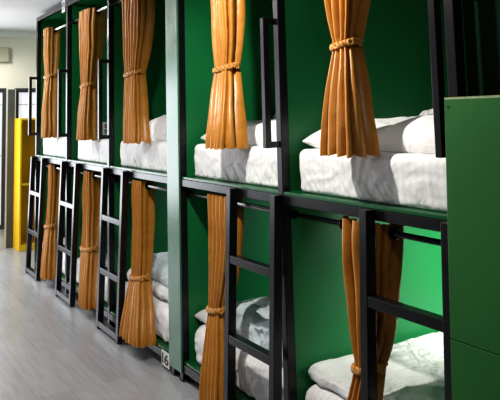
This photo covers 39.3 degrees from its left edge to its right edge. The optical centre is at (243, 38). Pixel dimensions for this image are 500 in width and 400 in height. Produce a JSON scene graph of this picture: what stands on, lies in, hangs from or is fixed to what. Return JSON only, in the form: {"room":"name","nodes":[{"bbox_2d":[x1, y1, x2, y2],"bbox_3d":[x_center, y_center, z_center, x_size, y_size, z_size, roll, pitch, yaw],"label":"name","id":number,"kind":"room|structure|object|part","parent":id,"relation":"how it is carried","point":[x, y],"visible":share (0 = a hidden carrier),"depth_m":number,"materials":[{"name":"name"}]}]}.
{"room":"dormitory","nodes":[
{"label":"dormitory","id":0,"kind":"room"},
{"bbox_2d":[0,37,35,247],"bbox_3d":[-3.426,1.188,8.272,5.280,2.610,0.100,2,-7,-30],"label":"wall","id":1,"kind":"structure","parent":0,"point":[15,73],"depth_m":8.69,"materials":[{"name":"beige paint"}]},
{"bbox_2d":[0,88,5,229],"bbox_3d":[-3.159,1.433,8.309,0.638,1.680,0.050,2,-7,-30],"label":"window","id":2,"kind":"structure","parent":1,"relation":"in","point":[2,90],"depth_m":8.45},
{"bbox_3d":[-3.166,1.434,8.322,0.555,1.576,0.020,2,-7,-30],"label":"pane","id":3,"kind":"part","parent":2,"relation":"part of","materials":[{"name":"clear glass"}]},
{"bbox_2d":[0,47,8,61],"bbox_3d":[-3.297,0.186,8.383,0.945,0.180,0.050,2,-7,-30],"label":"trim","id":4,"kind":"structure","parent":1,"relation":"attached to","point":[4,51],"depth_m":8.57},
{"bbox_2d":[3,89,15,247],"bbox_3d":[-2.824,1.560,8.465,0.106,1.885,0.090,2,-7,-30],"label":"trim","id":5,"kind":"structure","parent":1,"relation":"attached to","point":[10,93],"depth_m":8.42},
{"bbox_2d":[0,30,35,37],"bbox_3d":[-3.423,-0.078,8.355,5.280,0.075,0.030,2,-7,-30],"label":"trim","id":6,"kind":"structure","parent":1,"relation":"attached to","point":[25,34],"depth_m":8.70,"materials":[{"name":"paint"}]},
{"bbox_2d":[15,88,35,117],"bbox_3d":[-2.432,1.462,8.727,0.825,1.680,0.050,2,-7,-30],"label":"window","id":7,"kind":"structure","parent":1,"relation":"in","point":[21,93],"depth_m":8.65,"materials":[{"name":"glass"}]},
{"bbox_2d":[0,0,68,31],"bbox_3d":[-0.813,-0.723,3.862,5.480,0.100,10.700,2,-7,-30],"label":"ceiling","id":8,"kind":"structure","parent":0,"point":[15,15],"depth_m":7.21,"materials":[{"name":"paint"}]},
{"bbox_2d":[0,248,199,399],"bbox_3d":[-0.749,1.970,3.566,5.480,0.100,10.700,2,-7,-30],"label":"floor","id":9,"kind":"structure","parent":0,"point":[50,349],"depth_m":4.48,"materials":[{"name":"grey laminate"}]},
{"bbox_2d":[13,118,35,251],"bbox_3d":[-2.580,1.723,8.371,0.262,1.530,0.340,2,-7,-30],"label":"shelving unit","id":10,"kind":"object","parent":9,"relation":"on","point":[24,145],"visible":0.61,"depth_m":8.43,"materials":[{"name":"yellow paint"}]},
{"bbox_3d":[-2.684,1.718,8.311,0.022,1.530,0.340,2,-7,-30],"label":"panel","id":11,"kind":"part","parent":10,"relation":"part of","materials":[{"name":"yellow paint"}]},
{"bbox_3d":[-2.579,1.731,8.368,0.218,0.023,0.315,2,-7,-30],"label":"shelf","id":12,"kind":"part","parent":10,"relation":"part of","materials":[{"name":"yellow paint"}]},
{"bbox_3d":[-2.662,1.718,8.513,0.218,1.435,0.015,2,-7,-30],"label":"panel","id":13,"kind":"part","parent":10,"relation":"part of","materials":[{"name":"yellow paint"}]},
{"bbox_3d":[-2.476,1.727,8.431,0.022,1.530,0.340,2,-7,-30],"label":"panel","id":14,"kind":"part","parent":10,"relation":"part of","materials":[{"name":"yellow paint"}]},
{"bbox_2d":[25,0,65,286],"bbox_3d":[-1.020,1.020,7.143,2.088,2.585,1.103,2,-7,-30],"label":"bunk bed","id":15,"kind":"object","parent":9,"relation":"on","point":[56,17],"visible":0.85,"depth_m":7.08,"materials":[{"name":"black metal"}]},
{"bbox_3d":[-2.154,0.689,7.146,0.074,0.597,0.030,2,-7,-30],"label":"grab handle","id":16,"kind":"part","parent":15,"relation":"part of","materials":[{"name":"black metal"}]},
{"bbox_3d":[-2.093,1.052,7.130,0.042,2.552,0.042,2,-7,-30],"label":"post","id":17,"kind":"part","parent":15,"relation":"part of","materials":[{"name":"black metal"}]},
{"bbox_2d":[40,164,59,280],"bbox_3d":[-1.788,1.690,6.516,0.174,1.011,0.399,-1,-6,-6],"label":"curtain","id":18,"kind":"object","parent":15,"relation":"attached to","point":[49,250],"visible":0.99,"depth_m":6.53,"materials":[{"name":"orange fabric"}]},
{"bbox_3d":[-1.819,1.158,6.636,0.032,0.041,1.058,2,-7,-30],"label":"rail","id":19,"kind":"part","parent":15,"relation":"part of","materials":[{"name":"black metal"}]},
{"bbox_2d":[41,27,60,138],"bbox_3d":[-1.863,0.424,6.793,0.175,1.079,0.471,0,-6,-14],"label":"curtain","id":20,"kind":"object","parent":15,"relation":"attached to","point":[51,51],"visible":0.99,"depth_m":6.77,"materials":[{"name":"orange fabric"}]},
{"bbox_3d":[-1.852,-0.252,6.791,0.032,0.045,1.058,2,-7,-30],"label":"rail","id":21,"kind":"part","parent":15,"relation":"part of","materials":[{"name":"black metal"}]},
{"bbox_3d":[-1.222,1.045,7.623,1.957,2.450,0.018,2,-7,-30],"label":"panel","id":22,"kind":"part","parent":15,"relation":"part of","materials":[{"name":"green laminate"}]},
{"bbox_2d":[42,237,64,274],"bbox_3d":[-0.957,2.082,7.021,1.914,0.217,1.038,2,-7,-30],"label":"mattress","id":23,"kind":"object","parent":15,"relation":"on","point":[63,260],"visible":0.02,"depth_m":6.26,"materials":[{"name":"white fabric"}]},
{"bbox_3d":[-1.814,-0.089,6.793,0.023,0.023,1.058,2,-7,-30],"label":"curtain rod","id":24,"kind":"part","parent":15,"relation":"part of","materials":[{"name":"silver metal"}]},
{"bbox_2d":[43,137,65,157],"bbox_3d":[-0.971,1.060,7.125,1.892,0.194,1.004,2,-7,-30],"label":"mattress","id":25,"kind":"object","parent":15,"relation":"on","point":[52,146],"visible":0.19,"depth_m":6.67,"materials":[{"name":"white fabric"}]},
{"bbox_3d":[-0.993,-0.223,7.286,1.947,0.015,1.057,2,-7,-30],"label":"roof panel","id":26,"kind":"part","parent":15,"relation":"part of","materials":[{"name":"green laminate"}]},
{"bbox_2d":[55,0,107,317],"bbox_3d":[-0.468,0.915,6.192,2.088,2.560,1.111,2,-7,-30],"label":"bunk bed","id":27,"kind":"object","parent":9,"relation":"on","point":[71,170],"visible":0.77,"depth_m":6.14,"materials":[{"name":"black metal"}]},
{"bbox_3d":[-1.605,0.571,6.200,0.074,0.597,0.030,2,-7,-30],"label":"grab handle","id":28,"kind":"part","parent":27,"relation":"part of","materials":[{"name":"black metal"}]},
{"bbox_3d":[-1.544,0.935,6.183,0.042,2.552,0.042,2,-7,-30],"label":"post","id":29,"kind":"part","parent":27,"relation":"part of","materials":[{"name":"black metal"}]},
{"bbox_3d":[-1.301,-0.370,5.842,0.032,0.045,1.066,2,-7,-30],"label":"rail","id":30,"kind":"part","parent":27,"relation":"part of","materials":[{"name":"black metal"}]},
{"bbox_3d":[-1.232,1.110,5.698,0.023,0.023,1.066,2,-7,-30],"label":"curtain rod","id":31,"kind":"part","parent":27,"relation":"part of","materials":[{"name":"silver metal"}]},
{"bbox_3d":[-1.268,1.040,5.686,0.032,0.041,1.066,2,-7,-30],"label":"rail","id":32,"kind":"part","parent":27,"relation":"part of","materials":[{"name":"black metal"}]},
{"bbox_3d":[-1.243,2.075,5.572,0.032,0.045,1.066,2,-7,-30],"label":"rail","id":33,"kind":"part","parent":27,"relation":"part of","materials":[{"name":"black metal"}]},
{"bbox_3d":[-0.672,0.927,6.677,1.957,2.450,0.018,2,-7,-30],"label":"panel","id":34,"kind":"part","parent":27,"relation":"part of","materials":[{"name":"green laminate"}]},
{"bbox_2d":[78,170,100,309],"bbox_3d":[-1.215,1.565,5.533,0.172,1.007,0.485,0,-6,-9],"label":"curtain","id":35,"kind":"object","parent":27,"relation":"attached to","point":[91,187],"visible":0.99,"depth_m":5.54,"materials":[{"name":"orange fabric"}]},
{"bbox_3d":[-1.263,-0.207,5.843,0.023,0.023,1.066,2,-7,-30],"label":"curtain rod","id":36,"kind":"part","parent":27,"relation":"part of","materials":[{"name":"silver metal"}]},
{"bbox_2d":[76,8,105,140],"bbox_3d":[-1.276,0.295,5.760,0.216,1.076,0.404,2,-7,-30],"label":"curtain","id":37,"kind":"object","parent":27,"relation":"attached to","point":[92,23],"visible":1,"depth_m":5.71,"materials":[{"name":"orange fabric"}]},
{"bbox_3d":[-0.442,-0.341,6.337,1.947,0.015,1.065,2,-7,-30],"label":"roof panel","id":38,"kind":"part","parent":27,"relation":"part of","materials":[{"name":"green laminate"}]},
{"bbox_2d":[76,254,107,302],"bbox_3d":[-0.404,1.964,6.072,1.912,0.216,1.050,2,-7,-30],"label":"mattress","id":39,"kind":"object","parent":27,"relation":"on","point":[78,259],"visible":0.04,"depth_m":5.84,"materials":[{"name":"white fabric"}]},
{"bbox_2d":[78,137,106,163],"bbox_3d":[-0.399,0.937,6.136,1.892,0.194,0.926,2,-7,-30],"label":"mattress","id":40,"kind":"object","parent":27,"relation":"on","point":[88,150],"visible":0.17,"depth_m":5.67,"materials":[{"name":"white fabric"}]},
{"bbox_2d":[103,122,106,134],"bbox_3d":[-1.239,0.816,6.347,0.075,0.115,0.009,2,-7,-30],"label":"power outlet","id":41,"kind":"object","parent":27,"relation":"attached to","point":[104,123],"depth_m":6.33,"materials":[{"name":"white plastic"}]},
{"bbox_2d":[96,0,179,375],"bbox_3d":[0.102,0.793,5.208,2.088,2.560,1.183,2,-7,-30],"label":"bunk bed","id":42,"kind":"object","parent":9,"relation":"on","point":[116,220],"visible":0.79,"depth_m":5.21,"materials":[{"name":"black metal"}]},
{"bbox_3d":[-1.052,0.453,5.247,0.074,0.597,0.030,2,-7,-30],"label":"grab handle","id":43,"kind":"part","parent":42,"relation":"part of","materials":[{"name":"black metal"}]},
{"bbox_3d":[-0.991,0.817,5.231,0.042,2.552,0.042,2,-7,-30],"label":"post","id":44,"kind":"part","parent":42,"relation":"part of","materials":[{"name":"black metal"}]},
{"bbox_2d":[119,179,155,347],"bbox_3d":[-0.676,1.441,4.577,0.246,0.993,0.454,2,-7,-30],"label":"curtain","id":45,"kind":"object","parent":42,"relation":"attached to","point":[137,325],"visible":1,"depth_m":4.60,"materials":[{"name":"orange fabric"}]},
{"bbox_3d":[-0.708,0.921,4.722,0.032,0.041,1.093,2,-7,-30],"label":"rail","id":46,"kind":"part","parent":42,"relation":"part of","materials":[{"name":"black metal"}]},
{"bbox_2d":[122,0,154,143],"bbox_3d":[-0.747,0.182,4.841,0.222,1.077,0.451,2,-7,-30],"label":"curtain","id":47,"kind":"object","parent":42,"relation":"attached to","point":[138,16],"visible":1,"depth_m":4.80,"materials":[{"name":"orange fabric"}]},
{"bbox_3d":[-0.684,1.955,4.608,0.032,0.045,1.093,2,-7,-30],"label":"rail","id":48,"kind":"part","parent":42,"relation":"part of","materials":[{"name":"black metal"}]},
{"bbox_3d":[-0.119,0.810,5.724,1.957,2.450,0.018,2,-7,-30],"label":"panel","id":49,"kind":"part","parent":42,"relation":"part of","materials":[{"name":"green laminate"}]},
{"bbox_3d":[-0.673,0.990,4.734,0.023,0.023,1.093,2,-7,-30],"label":"curtain rod","id":50,"kind":"part","parent":42,"relation":"part of","materials":[{"name":"black metal"}]},
{"bbox_2d":[120,140,166,171],"bbox_3d":[0.147,0.821,5.196,1.892,0.194,1.008,2,-7,-30],"label":"mattress","id":51,"kind":"object","parent":42,"relation":"on","point":[153,156],"visible":0.2,"depth_m":4.71,"materials":[{"name":"white fabric"}]},
{"bbox_2d":[149,115,166,140],"bbox_3d":[-0.405,0.610,4.852,0.455,0.180,0.840,2,-7,-30],"label":"pillow","id":52,"kind":"object","parent":51,"relation":"on","point":[158,126],"visible":0.17,"depth_m":4.76,"materials":[{"name":"white fabric"}]},
{"bbox_2d":[125,281,168,341],"bbox_3d":[0.155,1.845,5.105,1.916,0.216,1.076,2,-7,-30],"label":"mattress","id":53,"kind":"object","parent":42,"relation":"on","point":[161,306],"visible":0.07,"depth_m":4.40,"materials":[{"name":"white fabric"}]},
{"bbox_2d":[127,268,168,302],"bbox_3d":[-0.091,1.667,4.953,1.252,0.116,0.971,2,-7,-30],"label":"duvet","id":54,"kind":"object","parent":53,"relation":"on","point":[160,290],"visible":0.06,"depth_m":4.54,"materials":[{"name":"white fabric"}]},
{"bbox_2d":[151,252,167,286],"bbox_3d":[-0.400,1.532,4.724,0.430,0.168,0.750,2,-7,-30],"label":"pillow","id":55,"kind":"object","parent":54,"relation":"on","point":[159,273],"visible":0.15,"depth_m":4.64,"materials":[{"name":"white fabric"}]},
{"bbox_3d":[-0.466,1.922,4.195,0.004,0.088,0.118,2,-7,-30],"label":"number plate","id":56,"kind":"part","parent":42,"relation":"part of","materials":[{"name":"white plastic"}]},
{"bbox_2d":[165,0,182,372],"bbox_3d":[-0.420,0.666,4.194,0.013,2.515,0.170,2,-7,-30],"label":"column","id":57,"kind":"structure","parent":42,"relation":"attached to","point":[171,6],"depth_m":4.16,"materials":[{"name":"metal"}]},
{"bbox_2d":[178,0,296,399],"bbox_3d":[0.719,0.661,4.145,2.088,2.560,1.145,2,-7,-30],"label":"bunk bed","id":58,"kind":"object","parent":9,"relation":"on","point":[265,264],"visible":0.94,"depth_m":4.03,"materials":[{"name":"black metal"}]},
{"bbox_3d":[-0.364,0.683,4.152,0.042,2.552,0.042,2,-7,-30],"label":"post","id":59,"kind":"part","parent":58,"relation":"part of","materials":[{"name":"black metal"}]},
{"bbox_3d":[-0.067,1.824,3.545,0.032,0.045,1.055,2,-7,-30],"label":"rail","id":60,"kind":"part","parent":58,"relation":"part of","materials":[{"name":"black metal"}]},
{"bbox_2d":[199,192,243,399],"bbox_3d":[-0.132,1.343,3.659,0.217,1.027,0.307,2,-7,-30],"label":"curtain","id":61,"kind":"object","parent":58,"relation":"attached to","point":[211,387],"visible":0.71,"depth_m":3.65,"materials":[{"name":"orange fabric"}]},
{"bbox_2d":[205,0,247,149],"bbox_3d":[-0.108,0.042,3.713,0.228,1.076,0.356,2,-7,-30],"label":"curtain","id":62,"kind":"object","parent":58,"relation":"attached to","point":[226,124],"visible":1,"depth_m":3.67,"materials":[{"name":"orange fabric"}]},
{"bbox_3d":[-0.091,0.789,3.659,0.032,0.041,1.055,2,-7,-30],"label":"rail","id":63,"kind":"part","parent":58,"relation":"part of","materials":[{"name":"black metal"}]},
{"bbox_3d":[-0.056,0.859,3.671,0.023,0.023,1.055,2,-7,-30],"label":"curtain rod","id":64,"kind":"part","parent":58,"relation":"part of","materials":[{"name":"black metal"}]},
{"bbox_3d":[0.507,0.676,4.645,1.957,2.450,0.018,2,-7,-30],"label":"panel","id":65,"kind":"part","parent":58,"relation":"part of","materials":[{"name":"green laminate"}]},
{"bbox_2d":[194,144,277,187],"bbox_3d":[0.760,0.690,4.139,1.894,0.194,0.991,2,-7,-30],"label":"mattress","id":66,"kind":"object","parent":58,"relation":"on","point":[256,165],"visible":0.27,"depth_m":3.62,"materials":[{"name":"white fabric"}]},
{"bbox_2d":[246,120,262,145],"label":"pillow","id":67,"kind":"object","parent":66,"relation":"on","point":[255,131],"depth_m":3.66,"materials":[{"name":"white fabric"}]},
{"bbox_2d":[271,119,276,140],"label":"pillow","id":68,"kind":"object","parent":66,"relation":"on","point":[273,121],"depth_m":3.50,"materials":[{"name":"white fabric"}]},
{"bbox_2d":[194,324,283,399],"bbox_3d":[0.773,1.713,4.038,1.913,0.216,1.033,2,-7,-30],"label":"mattress","id":69,"kind":"object","parent":58,"relation":"on","point":[252,375],"visible":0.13,"depth_m":3.45,"materials":[{"name":"white fabric"}]},
{"bbox_2d":[194,309,206,323],"bbox_3d":[0.015,1.554,3.886,0.345,0.103,0.600,2,-7,-30],"label":"pillow","id":70,"kind":"object","parent":69,"relation":"on","point":[202,315],"visible":0.09,"depth_m":4.00,"materials":[{"name":"white fabric"}]},
{"bbox_2d":[236,296,282,363],"bbox_3d":[0.732,1.472,3.844,1.590,0.221,0.684,2,-7,-30],"label":"duvet","id":71,"kind":"object","parent":69,"relation":"on","point":[252,315],"visible":0.11,"depth_m":3.56,"materials":[{"name":"white fabric"}]},
{"bbox_3d":[0.122,0.203,3.224,0.074,0.597,0.030,2,-7,-30],"label":"grab handle","id":72,"kind":"part","parent":58,"relation":"part of","materials":[{"name":"black metal"}]},
{"bbox_3d":[0.183,0.567,3.208,0.042,2.552,0.042,2,-7,-30],"label":"post","id":73,"kind":"part","parent":58,"relation":"part of","materials":[{"name":"black metal"}]},
{"bbox_2d":[283,0,467,399],"bbox_3d":[1.266,0.544,3.203,2.088,2.560,1.089,2,-7,-30],"label":"bunk bed","id":74,"kind":"object","parent":9,"relation":"on","point":[414,50],"visible":0.59,"depth_m":3.24,"materials":[{"name":"black metal"}]},
{"bbox_2d":[305,384,345,399],"bbox_3d":[1.309,1.598,3.115,1.912,0.216,1.013,2,-7,-30],"label":"mattress","id":75,"kind":"object","parent":74,"relation":"on","point":[315,392],"visible":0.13,"depth_m":2.99,"materials":[{"name":"white fabric"}]},
{"bbox_2d":[308,331,444,399],"bbox_3d":[1.171,1.439,3.079,1.541,0.103,0.988,2,-7,-30],"label":"duvet","id":76,"kind":"object","parent":75,"relation":"on","point":[415,368],"visible":0.48,"depth_m":3.00,"materials":[{"name":"white fabric"}]},
{"bbox_2d":[320,0,379,158],"bbox_3d":[0.396,-0.066,2.853,0.234,1.073,0.341,2,-7,-30],"label":"curtain","id":77,"kind":"object","parent":74,"relation":"attached to","point":[348,126],"visible":1,"depth_m":2.76,"materials":[{"name":"orange fabric"}]},
{"bbox_3d":[0.449,0.674,2.728,0.032,0.041,1.026,2,-7,-30],"label":"rail","id":78,"kind":"part","parent":74,"relation":"part of","materials":[{"name":"black metal"}]},
{"bbox_3d":[0.485,0.743,2.740,0.023,0.023,1.026,2,-7,-30],"label":"curtain rod","id":79,"kind":"part","parent":74,"relation":"part of","materials":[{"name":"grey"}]},
{"bbox_2d":[339,216,403,399],"bbox_3d":[0.461,1.218,2.651,0.198,1.029,0.316,4,-8,-39],"label":"curtain","id":80,"kind":"object","parent":74,"relation":"attached to","point":[388,248],"visible":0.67,"depth_m":2.64,"materials":[{"name":"orange fabric"}]},
{"bbox_2d":[299,148,446,211],"bbox_3d":[1.298,0.575,3.215,1.894,0.195,0.974,2,-7,-30],"label":"mattress","id":81,"kind":"object","parent":74,"relation":"on","point":[417,180],"visible":0.56,"depth_m":2.67,"materials":[{"name":"white fabric"}]},
{"bbox_2d":[302,130,320,148],"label":"pillow","id":82,"kind":"object","parent":81,"relation":"on","point":[313,140],"depth_m":3.17,"materials":[{"name":"white fabric"}]},
{"bbox_2d":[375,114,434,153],"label":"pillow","id":83,"kind":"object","parent":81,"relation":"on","point":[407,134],"depth_m":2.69,"materials":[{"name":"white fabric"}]},
{"bbox_2d":[410,109,432,117],"bbox_3d":[1.341,0.397,3.287,0.975,0.177,0.986,2,-7,-30],"label":"duvet","id":84,"kind":"object","parent":81,"relation":"on","point":[425,112],"visible":0.02,"depth_m":3.28,"materials":[{"name":"white fabric"}]},
{"bbox_3d":[0.655,0.089,2.306,0.074,0.597,0.030,2,-7,-30],"label":"grab handle","id":85,"kind":"part","parent":74,"relation":"part of","materials":[{"name":"black metal"}]},
{"bbox_3d":[0.716,0.453,2.289,0.042,2.552,0.042,2,-7,-30],"label":"post","id":86,"kind":"part","parent":74,"relation":"part of","materials":[{"name":"black metal"}]},
{"bbox_2d":[444,95,499,399],"bbox_3d":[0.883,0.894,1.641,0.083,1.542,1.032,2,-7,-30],"label":"locker","id":87,"kind":"object","parent":9,"relation":"on","point":[472,123],"visible":1,"depth_m":2.04,"materials":[{"name":"green"}]},
{"bbox_2d":[462,0,499,95],"bbox_3d":[1.027,0.398,1.818,0.018,2.560,1.087,2,-7,-30],"label":"board","id":88,"kind":"object","parent":9,"relation":"on","point":[481,17],"visible":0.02,"depth_m":2.26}
]}

